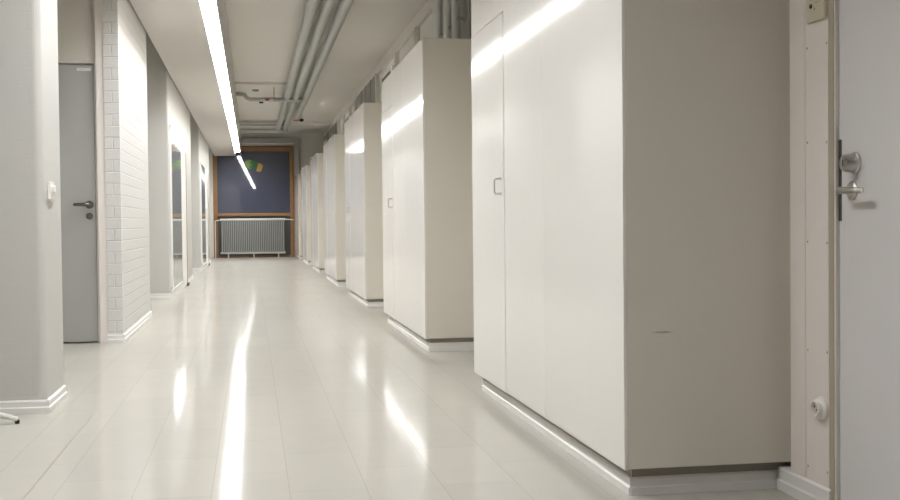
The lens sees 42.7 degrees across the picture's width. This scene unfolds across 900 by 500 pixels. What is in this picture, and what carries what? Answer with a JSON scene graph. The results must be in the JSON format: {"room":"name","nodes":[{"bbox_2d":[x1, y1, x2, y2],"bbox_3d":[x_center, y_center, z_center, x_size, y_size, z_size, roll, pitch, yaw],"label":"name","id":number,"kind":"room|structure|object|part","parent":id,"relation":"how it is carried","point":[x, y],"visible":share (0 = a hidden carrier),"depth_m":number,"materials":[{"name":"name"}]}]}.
{"room":"building corridor","nodes":[
{"label":"building corridor","id":0,"kind":"room"},
{"bbox_2d":[0,0,63,400],"bbox_3d":[-2.753,-0.883,5.443,1.645,3.300,0.500,-1,1,-10],"label":"wall","id":1,"kind":"structure","parent":0,"point":[31,305],"depth_m":5.34,"materials":[{"name":"grey paint"}]},
{"bbox_2d":[0,385,67,414],"bbox_3d":[-2.727,0.736,5.475,1.662,0.062,0.517,-1,1,-10],"label":"baseboard","id":2,"kind":"structure","parent":1,"relation":"attached to","point":[48,405],"depth_m":5.35,"materials":[{"name":"white"}]},
{"bbox_2d":[48,181,55,201],"bbox_3d":[-1.913,-0.280,5.530,0.023,0.097,0.110,-1,1,-10],"label":"light switch","id":3,"kind":"object","parent":1,"relation":"attached to","point":[51,187],"visible":1,"depth_m":5.49,"materials":[{"name":"white plastic"}]},
{"bbox_2d":[102,0,150,334],"bbox_3d":[-2.704,-0.985,9.677,0.109,3.300,2.370,-1,1,-10],"label":"wall","id":4,"kind":"structure","parent":0,"point":[124,34],"depth_m":8.91,"materials":[{"name":"white paint"}]},
{"bbox_2d":[108,311,152,342],"bbox_3d":[-2.678,0.634,9.709,0.125,0.062,2.387,-1,1,-10],"label":"baseboard","id":5,"kind":"structure","parent":4,"relation":"attached to","point":[120,338],"depth_m":8.92,"materials":[{"name":"white"}]},
{"bbox_2d":[146,32,192,293],"bbox_3d":[-4.568,-1.117,15.966,1.645,3.300,5.060,-1,1,-10],"label":"wall","id":6,"kind":"structure","parent":0,"point":[166,106],"depth_m":13.61,"materials":[{"name":"grey paint"}]},
{"bbox_2d":[150,275,193,298],"bbox_3d":[-4.542,0.502,15.997,1.662,0.062,5.077,-1,1,-10],"label":"baseboard","id":7,"kind":"structure","parent":6,"relation":"attached to","point":[172,295],"depth_m":13.64,"materials":[{"name":"white"}]},
{"bbox_2d":[169,124,183,291],"bbox_3d":[-3.516,-0.524,14.810,0.020,2.000,2.100,-1,1,-10],"label":"display case","id":8,"kind":"object","parent":6,"relation":"attached to","point":[176,203],"visible":1,"depth_m":14.62,"materials":[{"name":"white glass"}]},
{"bbox_2d":[130,0,235,155],"bbox_3d":[-2.787,-2.386,12.062,0.551,0.630,37.020,-1,1,-10],"label":"ceiling","id":9,"kind":"structure","parent":0,"point":[177,29],"depth_m":12.49,"materials":[{"name":"paint"}]},
{"bbox_2d":[190,112,210,267],"bbox_3d":[-5.964,-1.296,24.064,1.645,3.300,5.100,-1,1,-10],"label":"wall","id":10,"kind":"structure","parent":0,"point":[199,146],"depth_m":21.70,"materials":[{"name":"grey paint"}]},
{"bbox_2d":[192,260,210,270],"bbox_3d":[-5.939,0.322,24.096,1.662,0.062,5.117,-1,1,-10],"label":"baseboard","id":11,"kind":"structure","parent":10,"relation":"attached to","point":[205,265],"depth_m":21.79,"materials":[{"name":"white"}]},
{"bbox_2d":[200,162,206,266],"bbox_3d":[-4.926,-0.706,22.987,0.020,2.000,2.100,-1,1,-10],"label":"display case","id":12,"kind":"object","parent":10,"relation":"attached to","point":[202,167],"visible":1,"depth_m":22.76,"materials":[{"name":"white"}]},
{"bbox_3d":[-4.927,-0.708,22.977,0.013,1.945,2.020,-1,1,-10],"label":"glass","id":13,"kind":"part","parent":12,"relation":"part of","materials":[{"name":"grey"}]},
{"bbox_2d":[209,133,323,257],"bbox_3d":[-5.613,-1.454,30.515,4.730,3.300,0.300,-1,1,-10],"label":"wall","id":14,"kind":"structure","parent":0,"point":[310,144],"depth_m":30.57,"materials":[{"name":"paint"}]},
{"bbox_2d":[212,147,294,257],"bbox_3d":[-5.201,-1.273,30.494,2.110,2.930,0.130,-1,1,-9],"label":"window","id":15,"kind":"structure","parent":14,"relation":"in","point":[239,191],"depth_m":30.49,"materials":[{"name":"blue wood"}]},
{"bbox_2d":[244,160,262,171],"bbox_3d":[-5.204,-2.230,30.463,0.494,0.322,0.008,-1,1,-10],"label":"window sticker","id":16,"kind":"object","parent":15,"relation":"attached to","point":[248,163],"visible":1,"depth_m":30.46,"materials":[{"name":"green"}]},
{"bbox_3d":[-5.336,-2.276,30.442,0.210,0.230,0.004,16,-2,-10],"label":"panel","id":17,"kind":"part","parent":16,"relation":"part of","materials":[{"name":"green"}]},
{"bbox_3d":[-5.203,-1.798,30.493,1.920,1.660,0.012,-1,1,-9],"label":"pane","id":18,"kind":"part","parent":15,"relation":"part of","materials":[{"name":"clear glass"}]},
{"bbox_3d":[-5.193,-0.384,30.551,1.900,1.050,0.040,-1,1,-9],"label":"panel","id":19,"kind":"part","parent":15,"relation":"part of","materials":[{"name":"grey metal"}]},
{"bbox_2d":[241,138,299,251],"bbox_3d":[-4.742,-1.446,30.441,1.519,3.030,0.140,-1,1,-10],"label":"duct","id":20,"kind":"object","parent":14,"relation":"attached to","point":[295,141],"visible":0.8,"depth_m":30.42,"materials":[{"name":"grey paint"}]},
{"bbox_2d":[225,0,427,132],"bbox_3d":[-2.487,-2.749,12.248,4.730,0.100,37.300,-1,1,-10],"label":"ceiling","id":21,"kind":"structure","parent":0,"point":[263,34],"depth_m":15.99,"materials":[{"name":"paint"}]},
{"bbox_2d":[215,0,240,155],"bbox_3d":[-2.383,-2.392,12.132,0.014,0.630,37.020,-1,1,-10],"label":"ceiling","id":22,"kind":"structure","parent":21,"relation":"attached to","point":[220,4],"depth_m":13.98,"materials":[{"name":"paint"}]},
{"bbox_2d":[235,82,286,86],"bbox_3d":[-3.205,-2.859,19.861,1.000,0.050,0.350,-1,1,-10],"label":"trim","id":23,"kind":"structure","parent":21,"relation":"attached to","point":[237,84],"depth_m":19.73,"materials":[{"name":"paint"}]},
{"bbox_2d":[239,129,287,132],"bbox_3d":[-4.359,-2.791,26.896,1.109,0.089,0.089,-1,1,-10],"label":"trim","id":24,"kind":"structure","parent":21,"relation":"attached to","point":[240,130],"depth_m":26.86,"materials":[{"name":"grey paint"}]},
{"bbox_2d":[434,0,443,37],"bbox_3d":[-0.099,-2.166,11.354,0.113,1.070,0.100,-1,1,-10],"label":"riser pipe","id":25,"kind":"object","parent":21,"relation":"attached to","point":[437,3],"visible":0.45,"depth_m":11.32,"materials":[{"name":"white metal"}]},
{"bbox_2d":[443,0,451,37],"bbox_3d":[-0.005,-2.154,10.812,0.113,1.070,0.100,-1,1,-10],"label":"riser pipe","id":26,"kind":"object","parent":21,"relation":"attached to","point":[446,3],"visible":0.51,"depth_m":10.77,"materials":[{"name":"white metal"}]},
{"bbox_2d":[452,0,464,38],"bbox_3d":[0.071,-2.144,10.368,0.113,1.070,0.100,-1,1,-10],"label":"riser pipe","id":27,"kind":"object","parent":21,"relation":"attached to","point":[456,19],"visible":0.62,"depth_m":10.33,"materials":[{"name":"white metal"}]},
{"bbox_3d":[-2.453,-2.444,12.119,0.128,0.525,37.020,-1,1,-10],"label":"trim","id":28,"kind":"structure","parent":21,"relation":"attached to","visible":0},
{"bbox_2d":[201,0,239,151],"bbox_3d":[-3.001,-2.235,15.318,0.120,0.066,28.700,-1,1,-10],"label":"ceiling light","id":29,"kind":"object","parent":28,"relation":"attached to","point":[209,6],"visible":0.78,"depth_m":12.83,"materials":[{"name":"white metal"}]},
{"bbox_3d":[-3.109,-2.788,20.311,0.012,0.195,0.012,-1,1,-10],"label":"hanger","id":30,"kind":"object","parent":21,"relation":"hanging from","visible":0},
{"bbox_2d":[235,92,302,101],"bbox_3d":[-3.192,-2.699,20.299,1.169,0.162,0.072,-1,1,-10],"label":"pipe","id":31,"kind":"object","parent":30,"relation":"hanging from","point":[253,99],"visible":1,"depth_m":20.26,"materials":[{"name":"grey metal"}]},
{"bbox_2d":[259,99,273,102],"bbox_3d":[-3.228,-2.615,20.217,0.250,0.081,0.089,-1,1,-10],"label":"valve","id":32,"kind":"object","parent":31,"relation":"attached to","point":[261,100],"visible":1,"depth_m":20.19,"materials":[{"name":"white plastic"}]},
{"bbox_2d":[324,0,433,135],"bbox_3d":[-0.974,-1.183,17.233,0.100,3.300,27.460,-1,1,-10],"label":"wall","id":33,"kind":"structure","parent":0,"point":[428,3],"depth_m":16.42,"materials":[{"name":"beige paint"}]},
{"bbox_2d":[239,121,332,124],"bbox_3d":[-3.885,-3.019,27.277,2.180,0.070,0.400,-1,1,-10],"label":"trim","id":34,"kind":"structure","parent":33,"relation":"attached to","point":[240,122],"depth_m":27.13,"materials":[{"name":"paint"}]},
{"bbox_2d":[323,120,337,141],"bbox_3d":[-2.873,-2.468,28.037,0.102,0.950,5.430,-1,1,-10],"label":"trim","id":35,"kind":"structure","parent":33,"relation":"attached to","point":[333,130],"depth_m":27.63,"materials":[{"name":"grey metal"}]},
{"bbox_2d":[337,97,356,133],"bbox_3d":[-2.058,-2.349,23.141,0.100,0.970,4.400,-1,1,-10],"label":"window","id":36,"kind":"structure","parent":33,"relation":"in","point":[352,107],"depth_m":23.74,"materials":[{"name":"beige paint"}]},
{"bbox_2d":[357,74,375,108],"bbox_3d":[-1.358,-2.273,19.254,0.102,0.950,3.400,-1,1,-10],"label":"trim","id":37,"kind":"structure","parent":33,"relation":"attached to","point":[367,95],"depth_m":18.90,"materials":[{"name":"grey metal"}]},
{"bbox_2d":[375,2,433,102],"bbox_3d":[-0.601,-2.161,14.693,0.100,0.970,5.750,-1,1,-10],"label":"window","id":38,"kind":"structure","parent":33,"relation":"in","point":[424,28],"depth_m":14.12,"materials":[{"name":"beige paint"}]},
{"bbox_3d":[-0.981,-2.218,17.011,0.020,0.860,0.850,-1,1,-10],"label":"pane","id":39,"kind":"part","parent":38,"relation":"part of","materials":[{"name":"clear glass"}]},
{"bbox_3d":[-0.781,-2.192,15.854,0.020,0.860,1.300,-1,1,-10],"label":"pane","id":40,"kind":"part","parent":38,"relation":"part of","materials":[{"name":"clear glass"}]},
{"bbox_3d":[-0.501,-2.156,14.228,0.020,0.860,1.800,-1,1,-10],"label":"pane","id":41,"kind":"part","parent":38,"relation":"part of","materials":[{"name":"clear glass"}]},
{"bbox_3d":[-0.220,-2.120,12.602,0.020,0.860,1.300,-1,1,-10],"label":"pane","id":42,"kind":"part","parent":38,"relation":"part of","materials":[{"name":"clear glass"}]},
{"bbox_2d":[442,0,471,38],"bbox_3d":[0.626,-2.017,7.747,0.102,0.950,8.260,-1,1,-10],"label":"trim","id":43,"kind":"structure","parent":33,"relation":"attached to","point":[465,5],"depth_m":10.38,"materials":[{"name":"grey metal"}]},
{"bbox_2d":[0,257,797,499],"bbox_3d":[-2.453,0.650,12.330,4.730,0.100,37.300,-1,1,-10],"label":"floor","id":44,"kind":"structure","parent":0,"point":[262,378],"depth_m":5.15,"materials":[{"name":"tile"}]},
{"bbox_2d":[0,412,19,423],"bbox_3d":[-2.257,-0.024,4.873,0.750,1.600,0.738,-1,1,-10],"label":"stand","id":45,"kind":"object","parent":44,"relation":"on","point":[2,415],"visible":1,"depth_m":5.06,"materials":[{"name":"white metal"}]},
{"bbox_3d":[-2.072,0.702,4.976,0.389,0.121,0.022,-1,2,-34],"label":"leg","id":46,"kind":"part","parent":45,"relation":"part of","materials":[{"name":"white metal"}]},
{"bbox_2d":[21,413,94,499],"bbox_3d":[-0.679,0.884,-0.306,0.005,0.001,11.490,-1,1,-10],"label":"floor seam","id":47,"kind":"structure","parent":44,"relation":"on","point":[93,413],"depth_m":4.30,"materials":[{"name":"beige tile"}]},
{"bbox_2d":[182,145,189,285],"bbox_3d":[-3.765,-0.484,16.382,0.060,2.000,0.380,-1,1,-10],"label":"wall post","id":48,"kind":"object","parent":44,"relation":"on","point":[184,182],"visible":0.97,"depth_m":16.21,"materials":[{"name":"white"}]},
{"bbox_3d":[-3.768,-0.493,16.320,0.035,1.980,0.260,-1,1,-10],"label":"post","id":49,"kind":"part","parent":48,"relation":"part of","materials":[{"name":"white"}]},
{"bbox_2d":[205,172,209,265],"bbox_3d":[-5.176,-0.666,24.559,0.060,2.000,0.380,-1,1,-10],"label":"wall post","id":50,"kind":"object","parent":44,"relation":"on","point":[207,224],"visible":0.97,"depth_m":24.39,"materials":[{"name":"white paint"}]},
{"bbox_2d":[215,218,292,257],"bbox_3d":[-5.138,-0.317,30.227,2.045,1.030,0.090,-1,1,-10],"label":"radiator","id":51,"kind":"object","parent":44,"relation":"on","point":[235,221],"visible":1,"depth_m":30.18,"materials":[{"name":"grey metal"}]},
{"bbox_3d":[-5.181,-0.801,30.209,1.680,0.060,0.060,-1,1,-10],"label":"rail","id":52,"kind":"part","parent":51,"relation":"part of","materials":[{"name":"white metal"}]},
{"bbox_3d":[-5.172,0.074,30.230,1.680,0.052,0.052,-1,1,-10],"label":"rail","id":53,"kind":"part","parent":51,"relation":"part of","materials":[{"name":"white metal"}]},
{"bbox_2d":[294,174,302,258],"bbox_3d":[-3.565,-0.879,29.547,0.818,2.155,2.270,-1,1,-10],"label":"cabinet","id":54,"kind":"object","parent":44,"relation":"on","point":[298,226],"visible":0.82,"depth_m":28.49,"materials":[{"name":"paint"}]},
{"bbox_3d":[-4.059,-0.770,30.262,0.012,1.741,0.697,-1,1,-10],"label":"cabinet door","id":55,"kind":"part","parent":54,"relation":"part of","materials":[{"name":"paint"}]},
{"bbox_3d":[-3.945,-0.895,29.592,0.010,2.017,0.641,-1,1,-10],"label":"panel","id":56,"kind":"part","parent":54,"relation":"part of","materials":[{"name":"paint"}]},
{"bbox_3d":[-3.812,-0.878,28.820,0.010,2.017,0.922,-1,1,-10],"label":"panel","id":57,"kind":"part","parent":54,"relation":"part of","materials":[{"name":"paint"}]},
{"bbox_2d":[301,165,311,264],"bbox_3d":[-2.868,-0.789,25.503,0.818,2.155,2.460,-1,1,-10],"label":"cabinet","id":58,"kind":"object","parent":44,"relation":"on","point":[305,171],"visible":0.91,"depth_m":24.42,"materials":[{"name":"paint"}]},
{"bbox_3d":[-3.373,-0.682,26.282,0.012,1.741,0.756,-1,1,-10],"label":"cabinet door","id":59,"kind":"part","parent":58,"relation":"part of","materials":[{"name":"paint"}]},
{"bbox_3d":[-3.249,-0.805,25.557,0.010,2.017,0.695,-1,1,-10],"label":"panel","id":60,"kind":"part","parent":58,"relation":"part of","materials":[{"name":"paint"}]},
{"bbox_3d":[-3.104,-0.787,24.720,0.010,2.017,0.999,-1,1,-10],"label":"panel","id":61,"kind":"part","parent":58,"relation":"part of","materials":[{"name":"paint"}]},
{"bbox_2d":[310,153,324,272],"bbox_3d":[-2.154,-0.697,21.365,0.818,2.155,2.460,-1,1,-10],"label":"cabinet","id":62,"kind":"object","parent":44,"relation":"on","point":[316,162],"visible":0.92,"depth_m":20.22,"materials":[{"name":"paint"}]},
{"bbox_3d":[-2.668,-1.601,22.118,0.010,0.273,0.762,-1,1,-10],"label":"panel","id":63,"kind":"part","parent":62,"relation":"part of","materials":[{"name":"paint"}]},
{"bbox_3d":[-2.659,-0.590,22.145,0.012,1.741,0.756,-1,1,-10],"label":"cabinet door","id":64,"kind":"part","parent":62,"relation":"part of","materials":[{"name":"paint"}]},
{"bbox_3d":[-2.535,-0.714,21.419,0.010,2.017,0.695,-1,1,-10],"label":"panel","id":65,"kind":"part","parent":62,"relation":"part of","materials":[{"name":"paint"}]},
{"bbox_3d":[-2.391,-0.695,20.582,0.010,2.017,0.999,-1,1,-10],"label":"panel","id":66,"kind":"part","parent":62,"relation":"part of","materials":[{"name":"paint"}]},
{"bbox_3d":[-2.109,0.351,21.373,0.756,0.058,2.364,-1,1,-10],"label":"skirting","id":67,"kind":"part","parent":62,"relation":"part of","materials":[{"name":"white"}]},
{"bbox_2d":[323,134,345,285],"bbox_3d":[-1.432,-0.604,17.177,0.818,2.155,2.460,-1,1,-10],"label":"cabinet","id":68,"kind":"object","parent":44,"relation":"on","point":[333,148],"visible":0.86,"depth_m":15.98,"materials":[{"name":"paint"}]},
{"bbox_3d":[-1.946,-1.508,17.930,0.010,0.273,0.762,-1,1,-10],"label":"panel","id":69,"kind":"part","parent":68,"relation":"part of","materials":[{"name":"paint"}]},
{"bbox_3d":[-1.937,-0.497,17.957,0.012,1.741,0.756,-1,1,-10],"label":"cabinet door","id":70,"kind":"part","parent":68,"relation":"part of","materials":[{"name":"paint"}]},
{"bbox_3d":[-1.813,-0.621,17.232,0.010,2.017,0.695,-1,1,-10],"label":"panel","id":71,"kind":"part","parent":68,"relation":"part of","materials":[{"name":"paint"}]},
{"bbox_3d":[-1.669,-0.602,16.395,0.010,2.017,0.999,-1,1,-10],"label":"panel","id":72,"kind":"part","parent":68,"relation":"part of","materials":[{"name":"paint"}]},
{"bbox_3d":[-1.387,0.444,17.186,0.756,0.058,2.364,-1,1,-10],"label":"skirting","id":73,"kind":"part","parent":68,"relation":"part of","materials":[{"name":"white"}]},
{"bbox_2d":[344,103,383,307],"bbox_3d":[-0.722,-0.513,13.059,0.818,2.155,2.460,-1,1,-10],"label":"cabinet","id":74,"kind":"object","parent":44,"relation":"on","point":[362,128],"visible":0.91,"depth_m":11.85,"materials":[{"name":"paint"}]},
{"bbox_3d":[-1.236,-1.417,13.812,0.010,0.273,0.762,-1,1,-10],"label":"panel","id":75,"kind":"part","parent":74,"relation":"part of","materials":[{"name":"paint"}]},
{"bbox_3d":[-1.227,-0.405,13.839,0.012,1.741,0.756,-1,1,-10],"label":"cabinet door","id":76,"kind":"part","parent":74,"relation":"part of","materials":[{"name":"paint"}]},
{"bbox_3d":[-1.103,-0.529,13.113,0.010,2.017,0.695,-1,1,-10],"label":"panel","id":77,"kind":"part","parent":74,"relation":"part of","materials":[{"name":"paint"}]},
{"bbox_3d":[-0.959,-0.511,12.277,0.010,2.017,0.999,-1,1,-10],"label":"panel","id":78,"kind":"part","parent":74,"relation":"part of","materials":[{"name":"paint"}]},
{"bbox_3d":[-0.677,0.535,13.068,0.756,0.058,2.364,-1,1,-10],"label":"skirting","id":79,"kind":"part","parent":74,"relation":"part of","materials":[{"name":"white"}]},
{"bbox_2d":[381,38,473,351],"bbox_3d":[-0.018,-0.422,8.980,0.818,2.155,2.460,-1,1,-10],"label":"tall cabinet","id":80,"kind":"object","parent":44,"relation":"on","point":[427,189],"visible":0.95,"depth_m":7.76,"materials":[{"name":"paint"}]},
{"bbox_3d":[-0.532,-1.326,9.733,0.010,0.273,0.762,-1,1,-10],"label":"panel","id":81,"kind":"part","parent":80,"relation":"part of","materials":[{"name":"paint"}]},
{"bbox_3d":[-0.524,-0.315,9.760,0.012,1.741,0.756,-1,1,-10],"label":"cabinet door","id":82,"kind":"part","parent":80,"relation":"part of","materials":[{"name":"paint"}]},
{"bbox_3d":[-0.399,-0.439,9.034,0.010,2.017,0.695,-1,1,-10],"label":"panel","id":83,"kind":"part","parent":80,"relation":"part of","materials":[{"name":"paint"}]},
{"bbox_3d":[-0.255,-0.420,8.198,0.010,2.017,0.999,-1,1,-10],"label":"panel","id":84,"kind":"part","parent":80,"relation":"part of","materials":[{"name":"paint"}]},
{"bbox_3d":[0.026,0.626,8.989,0.756,0.058,2.364,-1,1,-10],"label":"skirting","id":85,"kind":"part","parent":80,"relation":"part of","materials":[{"name":"white"}]},
{"bbox_2d":[471,0,790,495],"bbox_3d":[0.693,-0.331,4.852,0.818,2.155,2.460,-1,1,-10],"label":"cabinet","id":86,"kind":"object","parent":44,"relation":"on","point":[631,158],"visible":0.97,"depth_m":3.67,"materials":[{"name":"paint"}]},
{"bbox_3d":[0.180,-1.235,5.605,0.010,0.273,0.762,-1,1,-10],"label":"panel","id":87,"kind":"part","parent":86,"relation":"part of","materials":[{"name":"paint"}]},
{"bbox_3d":[0.188,-0.223,5.632,0.012,1.741,0.756,-1,1,-10],"label":"cabinet door","id":88,"kind":"part","parent":86,"relation":"part of","materials":[{"name":"paint"}]},
{"bbox_3d":[0.218,-0.294,5.309,0.036,0.086,0.016,-1,1,-10],"label":"handle","id":89,"kind":"part","parent":86,"relation":"part of","materials":[{"name":"silver metal"}]},
{"bbox_3d":[0.312,-0.347,4.906,0.010,2.017,0.695,-1,1,-10],"label":"panel","id":90,"kind":"part","parent":86,"relation":"part of","materials":[{"name":"paint"}]},
{"bbox_3d":[0.457,-0.329,4.070,0.010,2.017,0.999,-1,1,-10],"label":"panel","id":91,"kind":"part","parent":86,"relation":"part of","materials":[{"name":"paint"}]},
{"bbox_3d":[0.738,0.718,4.861,0.756,0.058,2.364,-1,1,-10],"label":"skirting","id":92,"kind":"part","parent":86,"relation":"part of","materials":[{"name":"white"}]},
{"bbox_3d":[-3.521,-0.974,9.572,1.536,3.300,2.300,-1,1,-10],"label":"wall","id":93,"kind":"structure","parent":0,"visible":0},
{"bbox_2d":[57,0,94,61],"bbox_3d":[-3.103,-1.993,8.472,0.945,1.198,0.025,-1,1,-10],"label":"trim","id":94,"kind":"structure","parent":93,"relation":"attached to","point":[75,18],"depth_m":8.53,"materials":[{"name":"beige paint"}]},
{"bbox_2d":[58,64,97,341],"bbox_3d":[-3.091,-0.340,8.482,0.916,2.060,0.111,-1,1,-10],"label":"door","id":95,"kind":"structure","parent":93,"relation":"in","point":[76,82],"depth_m":8.55,"materials":[{"name":"grey paint"}]},
{"bbox_3d":[-2.723,-0.336,8.504,0.120,0.024,0.028,-1,1,-10],"label":"handle","id":96,"kind":"part","parent":95,"relation":"part of","materials":[{"name":"silver metal"}]},
{"bbox_3d":[-2.718,-1.341,8.534,0.100,0.022,0.002,-1,1,-10],"label":"name plate","id":97,"kind":"part","parent":95,"relation":"part of","materials":[{"name":"white plastic"}]},
{"bbox_2d":[58,0,107,342],"bbox_3d":[-3.098,-0.947,8.473,1.075,3.290,0.110,-1,1,-10],"label":"trim","id":98,"kind":"structure","parent":93,"relation":"attached to","point":[98,64],"depth_m":8.52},
{"bbox_3d":[0.690,-0.643,-6.036,4.730,3.300,0.100,-1,1,-10],"label":"wall","id":99,"kind":"structure","parent":0,"visible":0},
{"bbox_2d":[276,0,319,130],"bbox_3d":[-1.198,-2.491,10.558,0.120,0.120,33.280,-1,1,-10],"label":"ceiling pipe","id":100,"kind":"object","parent":99,"relation":"attached to","point":[312,5],"visible":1,"depth_m":14.73,"materials":[{"name":"grey metal"}]},
{"bbox_2d":[283,0,335,130],"bbox_3d":[-1.040,-2.494,10.585,0.120,0.120,33.280,-1,1,-10],"label":"ceiling pipe","id":101,"kind":"object","parent":99,"relation":"attached to","point":[327,6],"visible":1,"depth_m":14.70,"materials":[{"name":"grey metal"}]},
{"bbox_2d":[239,124,282,125],"bbox_3d":[-4.357,-2.920,26.873,1.109,0.028,0.028,-1,1,-10],"label":"pipe","id":102,"kind":"object","parent":101,"relation":"attached to","point":[239,124],"visible":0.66,"depth_m":26.84,"materials":[{"name":"grey metal"}]},
{"bbox_2d":[294,0,353,121],"bbox_3d":[-0.672,-2.471,9.482,0.120,0.120,30.980,-1,1,-10],"label":"ceiling pipe","id":103,"kind":"object","parent":99,"relation":"attached to","point":[344,6],"visible":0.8,"depth_m":14.54,"materials":[{"name":"grey metal"}]},
{"bbox_3d":[2.048,-0.778,-0.963,0.330,3.300,9.440,-1,1,-10],"label":"wall","id":104,"kind":"structure","parent":0,"visible":0},
{"bbox_2d":[790,0,805,477],"bbox_3d":[1.087,-0.763,3.556,0.030,2.927,0.099,-1,1,-10],"label":"trim","id":105,"kind":"structure","parent":104,"relation":"attached to","point":[797,7],"depth_m":3.57,"materials":[{"name":"white paint"}]},
{"bbox_2d":[776,466,830,499],"bbox_3d":[1.103,0.738,3.552,0.042,0.073,0.336,-1,1,-10],"label":"baseboard","id":106,"kind":"structure","parent":104,"relation":"attached to","point":[799,487],"depth_m":3.57,"materials":[{"name":"white wood"}]},
{"bbox_2d":[806,0,826,23],"bbox_3d":[1.086,-0.781,3.417,0.018,0.200,0.112,-1,1,-10],"label":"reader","id":107,"kind":"object","parent":104,"relation":"attached to","point":[816,10],"visible":1,"depth_m":3.41,"materials":[{"name":"beige plastic"}]},
{"bbox_2d":[805,0,828,487],"bbox_3d":[1.107,-0.760,3.435,0.032,2.927,0.141,-1,1,-10],"label":"door frame","id":108,"kind":"structure","parent":104,"relation":"attached to","point":[816,33],"depth_m":3.45,"materials":[{"name":"beige wood"}]},
{"bbox_2d":[810,396,827,420],"bbox_3d":[1.098,0.472,3.428,0.027,0.072,0.072,-1,1,-10],"label":"wall socket","id":109,"kind":"object","parent":104,"relation":"attached to","point":[818,407],"visible":1,"depth_m":3.41,"materials":[{"name":"white plastic"}]},
{"bbox_2d":[828,0,834,499],"bbox_3d":[1.127,-0.297,3.361,0.030,2.150,0.028,-1,1,-10],"label":"trim","id":110,"kind":"structure","parent":104,"relation":"attached to","point":[830,2],"depth_m":3.36,"materials":[{"name":"beige"}]},
{"bbox_2d":[834,0,839,499],"bbox_3d":[1.230,-0.271,2.861,0.058,2.120,0.992,-1,1,-10],"label":"trim","id":111,"kind":"structure","parent":104,"relation":"attached to","point":[836,2],"depth_m":3.35,"materials":[{"name":"beige paint"}]},
{"bbox_2d":[836,0,899,499],"bbox_3d":[1.205,-0.260,2.862,0.102,2.082,0.962,-1,1,-10],"label":"door","id":112,"kind":"structure","parent":104,"relation":"in","point":[868,190],"depth_m":3.18,"materials":[{"name":"white paint"}]},
{"bbox_3d":[1.130,-0.202,3.332,0.004,0.235,0.013,-1,1,-10],"label":"lock edge plate","id":113,"kind":"part","parent":112,"relation":"part of","materials":[{"name":"metal"}]},
{"bbox_3d":[1.110,-0.165,3.200,0.026,0.020,0.129,-1,1,-10],"label":"handle","id":114,"kind":"part","parent":112,"relation":"part of","materials":[{"name":"silver metal"}]}
]}

